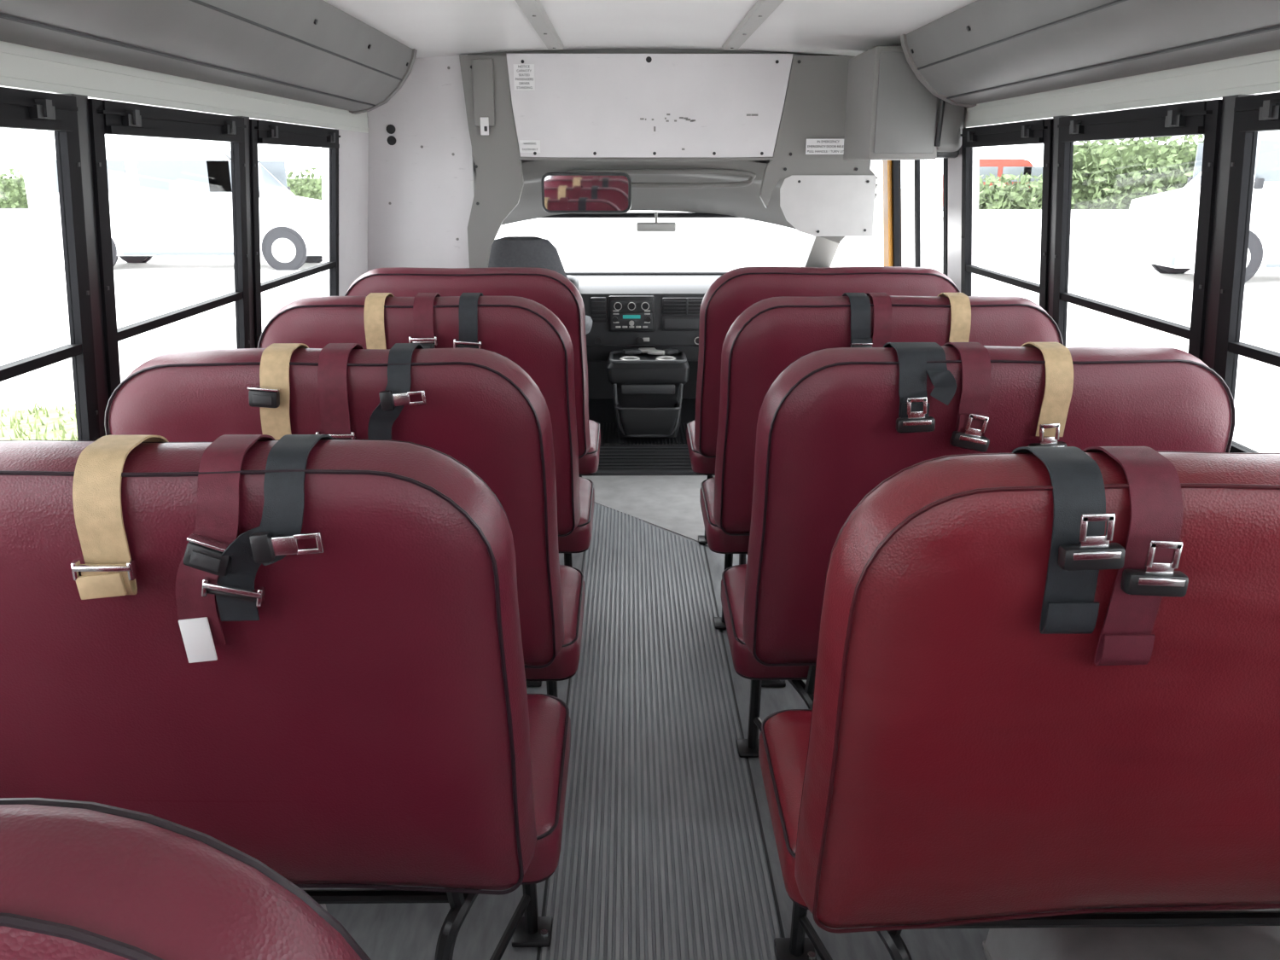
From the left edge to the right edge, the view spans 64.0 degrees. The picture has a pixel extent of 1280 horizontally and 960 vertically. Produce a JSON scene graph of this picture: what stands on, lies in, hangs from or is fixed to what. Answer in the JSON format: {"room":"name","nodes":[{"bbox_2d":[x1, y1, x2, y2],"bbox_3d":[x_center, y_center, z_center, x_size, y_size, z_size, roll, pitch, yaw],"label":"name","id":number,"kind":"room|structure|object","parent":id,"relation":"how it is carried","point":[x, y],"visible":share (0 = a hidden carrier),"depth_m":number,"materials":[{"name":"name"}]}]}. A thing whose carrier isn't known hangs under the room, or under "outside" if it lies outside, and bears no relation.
{"room":"vehicle interior","nodes":[
{"label":"vehicle interior","id":0,"kind":"room"},
{"bbox_2d":[0,40,369,436],"bbox_3d":[-1.191,0.007,1.583,0.196,1.960,6.050,0,17,-1],"label":"wall","id":1,"kind":"structure","parent":0,"point":[21,66],"depth_m":2.54,"materials":[{"name":"white paint"}]},
{"bbox_2d":[0,87,100,440],"bbox_3d":[-1.122,-0.279,1.690,0.112,0.715,0.840,0,17,-1],"label":"window","id":2,"kind":"structure","parent":1,"relation":"in","point":[19,108],"depth_m":2.01,"materials":[{"name":"black metal"}]},
{"bbox_2d":[87,98,250,409],"bbox_3d":[-1.133,-0.544,2.555,0.112,0.715,0.850,0,17,-1],"label":"window","id":3,"kind":"structure","parent":1,"relation":"in","point":[106,117],"depth_m":2.35,"materials":[{"name":"black metal"}]},
{"bbox_2d":[249,118,340,348],"bbox_3d":[-1.143,-0.820,3.459,0.112,0.715,0.920,0,17,-1],"label":"window","id":4,"kind":"structure","parent":1,"relation":"in","point":[260,131],"depth_m":3.29,"materials":[{"name":"black metal"}]},
{"bbox_2d":[366,48,821,271],"bbox_3d":[-0.070,-0.888,4.507,2.440,1.960,0.040,0,17,-1],"label":"wall","id":5,"kind":"structure","parent":0,"point":[430,189],"depth_m":4.34,"materials":[{"name":"grey plastic"}]},
{"bbox_2d":[386,66,459,240],"bbox_3d":[-0.929,-1.371,4.325,0.292,0.702,0.007,0,17,-1],"label":"plug","id":6,"kind":"object","parent":5,"relation":"attached to","point":[391,140],"visible":0.9,"depth_m":4.30,"materials":[{"name":"black paint"}]},
{"bbox_2d":[459,55,523,267],"bbox_3d":[-0.617,-1.073,4.388,0.245,1.385,0.066,0,17,-1],"label":"trim panel","id":7,"kind":"object","parent":5,"relation":"attached to","point":[499,183],"visible":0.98,"depth_m":4.29,"materials":[{"name":"grey plastic"}]},
{"bbox_2d":[514,0,564,49],"bbox_3d":[-0.304,-0.860,1.260,0.070,0.018,5.920,0,17,-1],"label":"trim","id":8,"kind":"structure","parent":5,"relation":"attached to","point":[533,10],"depth_m":3.32,"materials":[{"name":"silver metal"}]},
{"bbox_2d":[506,53,793,162],"bbox_3d":[0.041,-1.542,4.256,1.170,0.422,0.059,0,17,-1],"label":"header panel","id":9,"kind":"object","parent":5,"relation":"attached to","point":[581,107],"visible":1,"depth_m":4.23,"materials":[{"name":"grey plastic"}]},
{"bbox_2d":[513,64,535,90],"bbox_3d":[-0.474,-1.649,4.193,0.085,0.100,0.002,0,17,-1],"label":"label","id":10,"kind":"object","parent":9,"relation":"attached to","point":[524,77],"visible":1,"depth_m":4.19,"materials":[{"name":"white paper"}]},
{"bbox_2d":[519,139,540,152],"bbox_3d":[-0.459,-1.391,4.273,0.085,0.050,0.002,0,17,-1],"label":"warning label","id":11,"kind":"object","parent":9,"relation":"attached to","point":[526,146],"visible":1,"depth_m":4.27,"materials":[{"name":"white paper"}]},
{"bbox_2d":[473,157,878,244],"bbox_3d":[0.056,-1.320,4.802,1.940,0.470,0.765,0,17,-1],"label":"windshield frame","id":12,"kind":"object","parent":5,"relation":"attached to","point":[724,188],"depth_m":4.75,"materials":[{"name":"grey plastic"}]},
{"bbox_2d":[721,0,783,49],"bbox_3d":[0.395,-0.862,1.268,0.070,0.018,5.920,0,17,-1],"label":"trim","id":13,"kind":"structure","parent":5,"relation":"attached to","point":[761,10],"depth_m":3.33,"materials":[{"name":"silver metal"}]},
{"bbox_2d":[758,55,878,208],"bbox_3d":[0.761,-1.453,4.294,0.500,0.605,0.055,0,17,-1],"label":"panel","id":14,"kind":"object","parent":5,"relation":"attached to","point":[815,105],"visible":0.79,"depth_m":4.26,"materials":[{"name":"grey plastic"}]},
{"bbox_2d":[805,139,843,154],"bbox_3d":[0.786,-1.393,4.280,0.185,0.062,0.002,0,17,-1],"label":"sign","id":15,"kind":"object","parent":14,"relation":"attached to","point":[813,146],"visible":0.84,"depth_m":4.28,"materials":[{"name":"white paper"}]},
{"bbox_2d":[779,174,876,236],"bbox_3d":[0.794,-1.171,4.373,0.403,0.250,0.061,0,17,-1],"label":"panel","id":16,"kind":"object","parent":14,"relation":"attached to","point":[814,205],"visible":1,"depth_m":4.34,"materials":[{"name":"white paint"}]},
{"bbox_2d":[588,398,700,475],"bbox_3d":[0.051,-0.233,5.577,2.000,0.181,1.200,0,17,-1],"label":"floor","id":17,"kind":"structure","parent":0,"point":[618,456],"depth_m":5.10,"materials":[{"name":"grey rubber"}]},
{"bbox_2d":[488,236,592,334],"bbox_3d":[-0.506,-0.678,5.010,0.547,1.025,0.470,0,17,-1],"label":"seat","id":18,"kind":"object","parent":17,"relation":"on","point":[533,252],"visible":0.22,"depth_m":4.67,"materials":[{"name":"grey fabric"}]},
{"bbox_2d":[606,347,689,437],"bbox_3d":[0.039,-0.431,5.189,0.410,0.423,0.396,0,17,-1],"label":"console","id":19,"kind":"object","parent":17,"relation":"on","point":[648,383],"visible":1,"depth_m":5.08,"materials":[{"name":"black plastic"}]},
{"bbox_2d":[323,0,977,58],"bbox_3d":[0.045,-0.902,1.319,2.400,0.147,6.150,0,17,-1],"label":"ceiling","id":20,"kind":"structure","parent":0,"point":[431,27],"depth_m":3.37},
{"bbox_2d":[0,0,417,114],"bbox_3d":[-0.960,-0.733,1.224,0.284,0.289,5.792,0,17,-1],"label":"panel","id":21,"kind":"object","parent":20,"relation":"attached to","point":[311,51],"visible":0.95,"depth_m":2.42,"materials":[{"name":"grey plastic"}]},
{"bbox_2d":[900,0,1279,107],"bbox_3d":[1.055,-0.669,1.017,0.284,0.289,5.312,0,17,-1],"label":"panel","id":22,"kind":"object","parent":20,"relation":"attached to","point":[980,51],"visible":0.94,"depth_m":2.42,"materials":[{"name":"grey plastic"}]},
{"bbox_2d":[318,503,989,959],"bbox_3d":[0.043,0.927,2.010,2.700,0.050,6.300,0,17,-1],"label":"floor","id":23,"kind":"structure","parent":0,"point":[383,931],"depth_m":2.05,"materials":[{"name":"grey plastic"}]},
{"bbox_2d":[0,797,370,959],"bbox_3d":[-0.615,0.633,0.935,0.982,1.135,0.659,0,17,-1],"label":"seat","id":24,"kind":"object","parent":23,"relation":"on","point":[79,880],"visible":1,"depth_m":0.50,"materials":[{"name":"red leather"}]},
{"bbox_2d":[0,438,570,959],"bbox_3d":[-0.620,0.425,1.617,0.988,1.133,0.661,0,17,-1],"label":"seat","id":25,"kind":"object","parent":23,"relation":"on","point":[377,728],"visible":0.77,"depth_m":1.26,"materials":[{"name":"red leather"}]},
{"bbox_2d":[70,435,168,599],"bbox_3d":[-0.606,0.030,1.224,0.068,0.167,0.184,0,17,-1],"label":"belt","id":26,"kind":"object","parent":25,"relation":"attached to","point":[109,570],"visible":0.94,"depth_m":1.15,"materials":[{"name":"beige fabric"}]},
{"bbox_2d":[174,434,274,663],"bbox_3d":[-0.492,0.073,1.233,0.090,0.254,0.195,0,17,-1],"label":"belt","id":27,"kind":"object","parent":25,"relation":"attached to","point":[217,525],"visible":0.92,"depth_m":1.15,"materials":[{"name":"red fabric"}]},
{"bbox_2d":[201,434,333,621],"bbox_3d":[-0.426,0.048,1.224,0.147,0.201,0.198,0,17,-1],"label":"belt","id":28,"kind":"object","parent":25,"relation":"attached to","point":[278,533],"visible":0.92,"depth_m":1.15,"materials":[{"name":"black fabric"}]},
{"bbox_2d":[104,347,585,698],"bbox_3d":[-0.628,0.232,2.249,0.988,1.133,0.660,0,17,-1],"label":"seat","id":29,"kind":"object","parent":23,"relation":"on","point":[482,410],"visible":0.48,"depth_m":1.81,"materials":[{"name":"red leather"}]},
{"bbox_2d":[247,343,308,439],"bbox_3d":[-0.641,-0.140,1.855,0.066,0.211,0.196,0,17,-1],"label":"belt","id":30,"kind":"object","parent":29,"relation":"attached to","point":[272,397],"visible":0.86,"depth_m":1.78,"materials":[{"name":"beige fabric"}]},
{"bbox_2d":[315,343,364,439],"bbox_3d":[-0.536,-0.148,1.865,0.068,0.201,0.176,0,17,-1],"label":"belt","id":31,"kind":"object","parent":29,"relation":"attached to","point":[332,368],"visible":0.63,"depth_m":1.78,"materials":[{"name":"red fabric"}]},
{"bbox_2d":[367,343,426,440],"bbox_3d":[-0.425,-0.141,1.859,0.111,0.211,0.193,0,17,-1],"label":"belt","id":32,"kind":"object","parent":29,"relation":"attached to","point":[396,395],"visible":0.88,"depth_m":1.78,"materials":[{"name":"black fabric"}]},
{"bbox_2d":[257,295,594,686],"bbox_3d":[-0.636,0.006,2.985,0.988,1.134,0.661,0,17,-1],"label":"seat","id":33,"kind":"object","parent":23,"relation":"on","point":[522,330],"visible":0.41,"depth_m":2.54,"materials":[{"name":"red leather"}]},
{"bbox_2d":[364,292,394,349],"bbox_3d":[-0.652,-0.388,2.597,0.048,0.171,0.172,0,17,-1],"label":"belt","id":34,"kind":"object","parent":33,"relation":"attached to","point":[375,302],"visible":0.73,"depth_m":2.52,"materials":[{"name":"beige fabric"}]},
{"bbox_2d":[408,292,441,349],"bbox_3d":[-0.532,-0.391,2.588,0.068,0.161,0.190,0,17,-1],"label":"belt","id":35,"kind":"object","parent":33,"relation":"attached to","point":[423,302],"visible":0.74,"depth_m":2.51,"materials":[{"name":"red fabric"}]},
{"bbox_2d":[453,292,482,349],"bbox_3d":[-0.425,-0.391,2.591,0.069,0.162,0.187,0,17,-1],"label":"belt","id":36,"kind":"object","parent":33,"relation":"attached to","point":[468,310],"visible":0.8,"depth_m":2.52,"materials":[{"name":"black fabric"}]},
{"bbox_2d":[344,267,600,477],"bbox_3d":[-0.645,-0.222,3.731,0.988,1.133,0.661,0,17,-1],"label":"seat","id":37,"kind":"object","parent":23,"relation":"on","point":[549,288],"visible":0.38,"depth_m":3.28,"materials":[{"name":"red leather"}]},
{"bbox_2d":[581,475,714,545],"bbox_3d":[0.313,0.121,4.553,1.800,0.004,0.970,0,17,-1],"label":"floor","id":38,"kind":"structure","parent":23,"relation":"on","point":[670,503],"depth_m":4.67,"materials":[{"name":"grey rubber"}]},
{"bbox_2d":[536,502,785,959],"bbox_3d":[0.045,0.956,1.823,0.483,0.005,5.866,0,17,-1],"label":"mat","id":39,"kind":"object","parent":23,"relation":"on","point":[662,857],"visible":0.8,"depth_m":2.51,"materials":[{"name":"rubber"}]},
{"bbox_2d":[686,266,960,564],"bbox_3d":[0.683,-0.227,3.745,0.995,1.135,0.660,0,17,-1],"label":"seat","id":40,"kind":"object","parent":23,"relation":"on","point":[737,289],"visible":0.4,"depth_m":3.30,"materials":[{"name":"red leather"}]},
{"bbox_2d":[699,295,1063,686],"bbox_3d":[0.692,0.004,2.990,0.995,1.135,0.660,0,17,-1],"label":"seat","id":41,"kind":"object","parent":23,"relation":"on","point":[771,334],"visible":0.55,"depth_m":2.55,"materials":[{"name":"red leather"}]},
{"bbox_2d":[841,292,872,347],"bbox_3d":[0.544,-0.391,2.591,0.054,0.161,0.189,0,17,-1],"label":"belt","id":42,"kind":"object","parent":41,"relation":"attached to","point":[859,302],"visible":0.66,"depth_m":2.52,"materials":[{"name":"black fabric"}]},
{"bbox_2d":[866,292,892,347],"bbox_3d":[0.596,-0.394,2.599,0.044,0.161,0.173,0,17,-1],"label":"belt","id":43,"kind":"object","parent":41,"relation":"attached to","point":[881,301],"visible":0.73,"depth_m":2.52,"materials":[{"name":"red fabric"}]},
{"bbox_2d":[937,292,971,342],"bbox_3d":[0.787,-0.395,2.602,0.048,0.161,0.173,0,17,-1],"label":"belt","id":44,"kind":"object","parent":41,"relation":"attached to","point":[960,303],"visible":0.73,"depth_m":2.52,"materials":[{"name":"beige fabric"}]},
{"bbox_2d":[720,345,1235,757],"bbox_3d":[0.701,0.226,2.263,0.995,1.134,0.660,0,17,-1],"label":"seat","id":45,"kind":"object","parent":23,"relation":"on","point":[827,435],"visible":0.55,"depth_m":1.84,"materials":[{"name":"red leather"}]},
{"bbox_2d":[883,342,935,433],"bbox_3d":[0.481,-0.168,1.860,0.067,0.161,0.197,0,17,-1],"label":"belt","id":46,"kind":"object","parent":45,"relation":"attached to","point":[914,406],"visible":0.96,"depth_m":1.78,"materials":[{"name":"black fabric"}]},
{"bbox_2d":[916,342,956,405],"bbox_3d":[0.522,-0.169,1.863,0.049,0.161,0.191,0,17,-1],"label":"belt","id":47,"kind":"object","parent":45,"relation":"attached to","point":[944,381],"visible":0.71,"depth_m":1.78,"materials":[{"name":"black fabric"}]},
{"bbox_2d":[942,342,991,452],"bbox_3d":[0.581,-0.160,1.866,0.068,0.179,0.192,0,17,-1],"label":"belt","id":48,"kind":"object","parent":45,"relation":"attached to","point":[972,421],"visible":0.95,"depth_m":1.79,"materials":[{"name":"red fabric"}]},
{"bbox_2d":[1020,342,1073,446],"bbox_3d":[0.723,-0.154,1.873,0.067,0.193,0.186,0,17,-1],"label":"belt","id":49,"kind":"object","parent":45,"relation":"attached to","point":[1059,367],"visible":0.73,"depth_m":1.80,"materials":[{"name":"beige fabric"}]},
{"bbox_2d":[758,450,1279,959],"bbox_3d":[0.710,0.439,1.570,0.993,1.133,0.660,0,17,-1],"label":"seat","id":50,"kind":"object","parent":23,"relation":"on","point":[955,762],"visible":0.98,"depth_m":1.22,"materials":[{"name":"red leather"}]},
{"bbox_2d":[1012,446,1125,634],"bbox_3d":[0.474,0.061,1.168,0.069,0.192,0.204,0,17,-1],"label":"belt","id":51,"kind":"object","parent":50,"relation":"attached to","point":[1079,546],"visible":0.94,"depth_m":1.10,"materials":[{"name":"black fabric"}]},
{"bbox_2d":[1082,446,1188,665],"bbox_3d":[0.548,0.080,1.177,0.069,0.235,0.200,0,17,-1],"label":"belt","id":52,"kind":"object","parent":50,"relation":"attached to","point":[1153,548],"visible":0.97,"depth_m":1.10,"materials":[{"name":"red fabric"}]},
{"bbox_2d":[982,908,1279,959],"bbox_3d":[0.939,0.933,1.520,0.540,0.225,0.920,0,17,-1],"label":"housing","id":53,"kind":"object","parent":23,"relation":"on","point":[1236,942],"visible":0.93,"depth_m":1.71,"materials":[{"name":"silver metal"}]},
{"bbox_2d":[473,159,839,398],"bbox_3d":[0.077,-1.116,5.202,2.130,1.990,1.400,0,17,-1],"label":"cab","id":54,"kind":"object","parent":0,"point":[821,252],"visible":0.05,"depth_m":6.04,"materials":[{"name":"black plastic"}]},
{"bbox_2d":[541,172,631,213],"bbox_3d":[-0.225,-1.230,4.379,0.376,0.166,0.263,0,17,-1],"label":"rearview mirror","id":55,"kind":"object","parent":54,"relation":"attached to","point":[561,192],"visible":1,"depth_m":4.26,"materials":[{"name":"black mirror"}]},
{"bbox_2d":[541,212,738,275],"bbox_3d":[0.048,-1.267,5.538,1.840,0.378,0.629,0,17,-1],"label":"window","id":56,"kind":"structure","parent":54,"relation":"attached to","point":[626,214],"depth_m":5.19,"materials":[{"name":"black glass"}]},
{"bbox_2d":[636,211,675,231],"bbox_3d":[0.082,-1.302,5.160,0.200,0.095,0.048,0,17,-1],"label":"mirror","id":57,"kind":"object","parent":56,"relation":"attached to","point":[662,226],"visible":1,"depth_m":5.15,"materials":[{"name":"silver metal"}]},
{"bbox_2d":[566,274,721,361],"bbox_3d":[0.048,-0.899,5.588,1.940,0.470,0.690,0,17,-1],"label":"dashboard","id":58,"kind":"object","parent":54,"relation":"attached to","point":[660,312],"visible":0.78,"depth_m":5.29,"materials":[{"name":"grey"}]},
{"bbox_2d":[947,49,1279,369],"bbox_3d":[1.283,0.068,1.385,0.196,1.960,5.580,0,17,-1],"label":"wall","id":59,"kind":"structure","parent":0,"point":[1226,79],"depth_m":2.42,"materials":[{"name":"white metal"}]},
{"bbox_2d":[843,46,965,160],"bbox_3d":[0.991,-1.439,3.838,0.340,0.455,0.500,0,17,-1],"label":"housing","id":60,"kind":"object","parent":59,"relation":"attached to","point":[891,115],"visible":0.58,"depth_m":3.66,"materials":[{"name":"grey plastic"}]},
{"bbox_2d":[882,157,948,275],"bbox_3d":[1.247,-0.568,4.626,0.215,1.880,0.950,0,17,-1],"label":"door","id":61,"kind":"structure","parent":59,"relation":"in","point":[891,169],"depth_m":4.75,"materials":[{"name":"black"}]},
{"bbox_2d":[960,118,1053,312],"bbox_3d":[1.188,-0.796,3.379,0.112,0.715,0.800,0,17,-1],"label":"window","id":62,"kind":"structure","parent":59,"relation":"in","point":[1037,131],"depth_m":3.25,"materials":[{"name":"black metal"}]},
{"bbox_2d":[1052,98,1221,360],"bbox_3d":[1.198,-0.544,2.556,0.112,0.715,0.800,0,17,-1],"label":"window","id":63,"kind":"structure","parent":59,"relation":"in","point":[1203,117],"depth_m":2.37,"materials":[{"name":"black metal"}]},
{"bbox_2d":[1213,92,1279,453],"bbox_3d":[1.207,-0.294,1.739,0.112,0.715,0.790,0,17,-1],"label":"window","id":64,"kind":"structure","parent":59,"relation":"in","point":[1254,113],"depth_m":2.05,"materials":[{"name":"black metal"}]},
{"label":"outside","id":65,"kind":"structure","parent":0,"visible":0},
{"bbox_2d":[0,189,1279,452],"bbox_3d":[-0.222,-5.135,24.572,180.000,0.100,170.000,0,17,-1],"label":"pavement","id":66,"kind":"structure","parent":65,"point":[34,320],"depth_m":21.17,"materials":[{"name":"concrete"}]},
{"bbox_2d":[0,398,77,440],"bbox_3d":[-6.283,-0.205,8.030,4.643,0.167,3.664,0,17,-1],"label":"grass strip","id":67,"kind":"object","parent":66,"relation":"on","point":[60,423],"visible":0.18,"depth_m":9.15,"materials":[{"name":"green plant"}]},
{"bbox_2d":[0,167,321,208],"bbox_3d":[-27.638,-16.364,57.439,26.305,2.500,4.603,0,17,-1],"label":"hedge","id":68,"kind":"object","parent":66,"relation":"on","point":[13,192],"visible":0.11,"depth_m":57.23,"materials":[{"name":"green plant"}]},
{"bbox_2d":[20,144,322,270],"bbox_3d":[-10.215,-6.274,23.582,6.720,2.742,2.320,0,17,-1],"label":"cargo van","id":69,"kind":"object","parent":66,"relation":"on","point":[165,200],"visible":0.69,"depth_m":22.66,"materials":[{"name":"white paint"}]},
{"bbox_2d":[938,158,1042,210],"bbox_3d":[16.328,-12.880,45.407,5.520,2.580,2.220,0,17,-1],"label":"van","id":70,"kind":"object","parent":66,"relation":"on","point":[997,167],"visible":0.12,"depth_m":44.26,"materials":[{"name":"red paint"}]},
{"bbox_2d":[978,172,1074,209],"bbox_3d":[14.382,-10.954,39.752,3.966,1.960,4.156,0,17,-1],"label":"hedge","id":71,"kind":"object","parent":66,"relation":"on","point":[1018,195],"visible":0.59,"depth_m":39.05,"materials":[{"name":"green plant"}]},
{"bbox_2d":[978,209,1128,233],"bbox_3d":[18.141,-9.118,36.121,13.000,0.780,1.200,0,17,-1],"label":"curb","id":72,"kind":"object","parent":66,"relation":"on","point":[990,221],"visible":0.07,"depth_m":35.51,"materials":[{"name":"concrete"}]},
{"bbox_2d":[1070,134,1204,209],"bbox_3d":[19.898,-11.803,39.264,7.774,3.826,4.431,0,17,-1],"label":"hedge","id":73,"kind":"object","parent":66,"relation":"on","point":[1106,176],"visible":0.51,"depth_m":39.07,"materials":[{"name":"green plant"}]},
{"bbox_2d":[1121,130,1279,282],"bbox_3d":[14.017,-5.664,20.919,7.120,3.150,2.620,0,17,-1],"label":"vehicle","id":74,"kind":"object","parent":66,"relation":"on","point":[1160,232],"visible":0.64,"depth_m":20.12,"materials":[{"name":"white paint"}]}
]}

